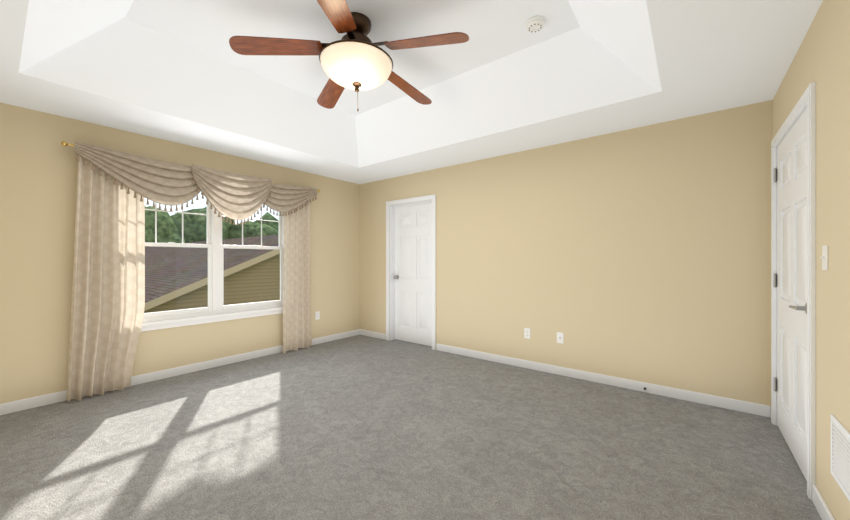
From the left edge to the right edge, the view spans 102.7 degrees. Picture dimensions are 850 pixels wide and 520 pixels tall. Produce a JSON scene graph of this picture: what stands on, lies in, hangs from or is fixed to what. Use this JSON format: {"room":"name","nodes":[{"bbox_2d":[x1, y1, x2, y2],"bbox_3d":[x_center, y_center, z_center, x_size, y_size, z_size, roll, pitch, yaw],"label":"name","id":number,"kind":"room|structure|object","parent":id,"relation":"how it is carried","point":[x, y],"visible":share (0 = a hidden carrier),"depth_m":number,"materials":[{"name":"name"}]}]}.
{"room":"empty bedroom","nodes":[
{"label":"empty bedroom","id":0,"kind":"room"},
{"bbox_2d":[0,102,359,403],"bbox_3d":[-2.434,-0.020,3.897,0.150,2.460,4.570,0,0,38],"label":"wall","id":1,"kind":"structure","parent":0,"point":[38,176],"depth_m":2.94,"materials":[{"name":"beige paint"}]},
{"bbox_2d":[0,329,359,414],"bbox_3d":[-2.359,1.166,3.857,0.018,0.088,4.240,0,0,38],"label":"baseboard","id":2,"kind":"structure","parent":1,"relation":"attached to","point":[33,402],"depth_m":3.54,"materials":[{"name":"white wood"}]},
{"bbox_2d":[61,141,320,191],"bbox_3d":[-2.296,-0.980,3.865,0.106,0.060,2.532,0,0,38],"label":"curtain rod","id":3,"kind":"object","parent":1,"relation":"attached to","point":[64,143],"visible":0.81,"depth_m":2.89,"materials":[{"name":"gold metal"}]},
{"bbox_2d":[67,155,144,401],"bbox_3d":[-2.863,0.128,3.074,0.097,2.160,0.518,0,0,38],"label":"curtain","id":4,"kind":"object","parent":3,"relation":"hanging from","point":[108,301],"visible":0.9,"depth_m":3.07,"materials":[{"name":"fabric"}]},
{"bbox_2d":[74,141,316,224],"bbox_3d":[-2.188,-0.699,3.761,0.141,0.607,2.364,0,0,38],"label":"swag valance","id":5,"kind":"object","parent":3,"relation":"hanging from","point":[234,196],"visible":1,"depth_m":3.52,"materials":[{"name":"fabric"}]},
{"bbox_2d":[283,199,311,353],"bbox_3d":[-1.700,0.128,4.559,0.083,2.160,0.420,0,0,38],"label":"curtain","id":6,"kind":"object","parent":3,"relation":"hanging from","point":[297,334],"visible":0.88,"depth_m":4.53,"materials":[{"name":"fabric"}]},
{"bbox_2d":[141,194,283,331],"bbox_3d":[-2.388,-0.115,3.893,0.157,1.629,1.790,0,0,38],"label":"window","id":7,"kind":"structure","parent":1,"relation":"in","point":[216,310],"depth_m":3.87,"materials":[{"name":"white plastic"}]},
{"bbox_2d":[315,311,319,319],"bbox_3d":[-1.548,0.800,4.899,0.007,0.115,0.070,0,0,38],"label":"outlet","id":8,"kind":"object","parent":1,"relation":"attached to","point":[317,315],"visible":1,"depth_m":4.89,"materials":[{"name":"white plastic"}]},
{"bbox_2d":[0,335,821,519],"bbox_3d":[-0.512,1.270,2.390,5.035,0.120,4.570,0,0,38],"label":"floor","id":9,"kind":"structure","parent":0,"point":[360,427],"depth_m":2.17,"materials":[{"name":"grey carpet"}]},
{"bbox_2d":[0,0,822,183],"bbox_3d":[-0.512,-1.500,2.390,5.035,0.540,4.570,0,0,38],"label":"ceiling","id":10,"kind":"structure","parent":0,"point":[502,81],"depth_m":2.60,"materials":[{"name":"white paint"}]},
{"bbox_2d":[229,0,468,110],"bbox_3d":[-0.431,-1.337,2.406,1.517,0.626,1.457,0,0,38],"label":"ceiling fan","id":11,"kind":"object","parent":10,"relation":"hanging from","point":[356,59],"visible":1,"depth_m":2.23,"materials":[{"name":"brown wood"}]},
{"bbox_2d":[525,15,544,32],"bbox_3d":[0.765,-1.630,2.361,0.136,0.040,0.136,0,0,38],"label":"smoke detector","id":12,"kind":"object","parent":10,"relation":"attached to","point":[533,24],"visible":1,"depth_m":2.33,"materials":[{"name":"white plastic"}]},
{"bbox_2d":[360,100,772,416],"bbox_3d":[0.852,-0.020,4.129,4.735,2.460,0.150,0,0,38],"label":"wall","id":13,"kind":"structure","parent":0,"point":[642,254],"depth_m":3.26,"materials":[{"name":"beige paint"}]},
{"bbox_2d":[360,329,385,339],"bbox_3d":[-0.817,1.166,5.333,0.563,0.088,0.014,0,0,38],"label":"baseboard","id":14,"kind":"structure","parent":13,"relation":"attached to","point":[362,332],"depth_m":5.32,"materials":[{"name":"white wood"}]},
{"bbox_2d":[386,194,435,349],"bbox_3d":[-0.176,0.163,4.921,0.928,2.094,0.171,0,0,38],"label":"door","id":15,"kind":"structure","parent":13,"relation":"in","point":[410,272],"depth_m":4.95,"materials":[{"name":"white wood"}]},
{"bbox_2d":[524,328,529,338],"bbox_3d":[1.143,0.820,3.800,0.070,0.115,0.007,0,0,38],"label":"electrical outlet","id":16,"kind":"object","parent":13,"relation":"attached to","point":[527,333],"visible":1,"depth_m":3.80,"materials":[{"name":"white plastic"}]},
{"bbox_2d":[557,332,563,343],"bbox_3d":[1.420,0.820,3.578,0.070,0.115,0.016,0,0,38],"label":"electrical outlet","id":17,"kind":"object","parent":13,"relation":"attached to","point":[560,337],"visible":1,"depth_m":3.58,"materials":[{"name":"white plastic"}]},
{"bbox_2d":[436,344,769,416],"bbox_3d":[1.402,1.166,3.577,3.188,0.088,0.040,0,0,38],"label":"baseboard","id":18,"kind":"structure","parent":13,"relation":"attached to","point":[712,400],"depth_m":3.20,"materials":[{"name":"white wood"}]},
{"bbox_2d":[773,0,849,519],"bbox_3d":[1.410,-0.020,0.883,0.150,2.460,4.570,0,0,38],"label":"wall","id":19,"kind":"structure","parent":0,"point":[821,59],"depth_m":1.52,"materials":[{"name":"beige paint"}]},
{"bbox_2d":[771,82,815,499],"bbox_3d":[2.321,0.158,2.091,0.205,2.104,1.063,0,0,38],"label":"door","id":20,"kind":"structure","parent":19,"relation":"in","point":[793,285],"depth_m":2.05,"materials":[{"name":"white wood"}]},
{"bbox_2d":[812,484,834,519],"bbox_3d":[0.997,1.166,0.491,0.018,0.088,3.082,0,0,38],"label":"baseboard","id":21,"kind":"structure","parent":19,"relation":"attached to","point":[822,508],"depth_m":1.60,"materials":[{"name":"white wood"}]},
{"bbox_2d":[820,245,827,269],"bbox_3d":[1.850,-0.010,1.580,0.016,0.115,0.070,0,0,38],"label":"light switch","id":22,"kind":"object","parent":19,"relation":"attached to","point":[824,257],"visible":1,"depth_m":1.57,"materials":[{"name":"white plastic"}]},
{"bbox_2d":[831,414,849,500],"bbox_3d":[1.654,0.810,1.321,0.006,0.260,0.460,0,0,38],"label":"air vent","id":23,"kind":"object","parent":19,"relation":"in","point":[840,453],"visible":0.92,"depth_m":1.41,"materials":[{"name":"white metal"}]},
{"label":"outside","id":24,"kind":"structure","parent":0,"visible":0},
{"label":"ground","id":25,"kind":"structure","parent":24,"visible":0},
{"bbox_2d":[145,206,277,242],"bbox_3d":[-31.282,-2.294,47.458,24.150,13.008,52.236,0,0,38],"label":"trees","id":26,"kind":"object","parent":25,"relation":"on","point":[267,228],"depth_m":41.41,"materials":[{"name":"green plant"}]},
{"bbox_2d":[144,235,279,312],"bbox_3d":[-15.925,1.551,22.183,30.650,5.317,23.600,0,0,38],"label":"neighbor house","id":27,"kind":"structure","parent":25,"relation":"on","point":[191,265],"depth_m":11.19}
]}

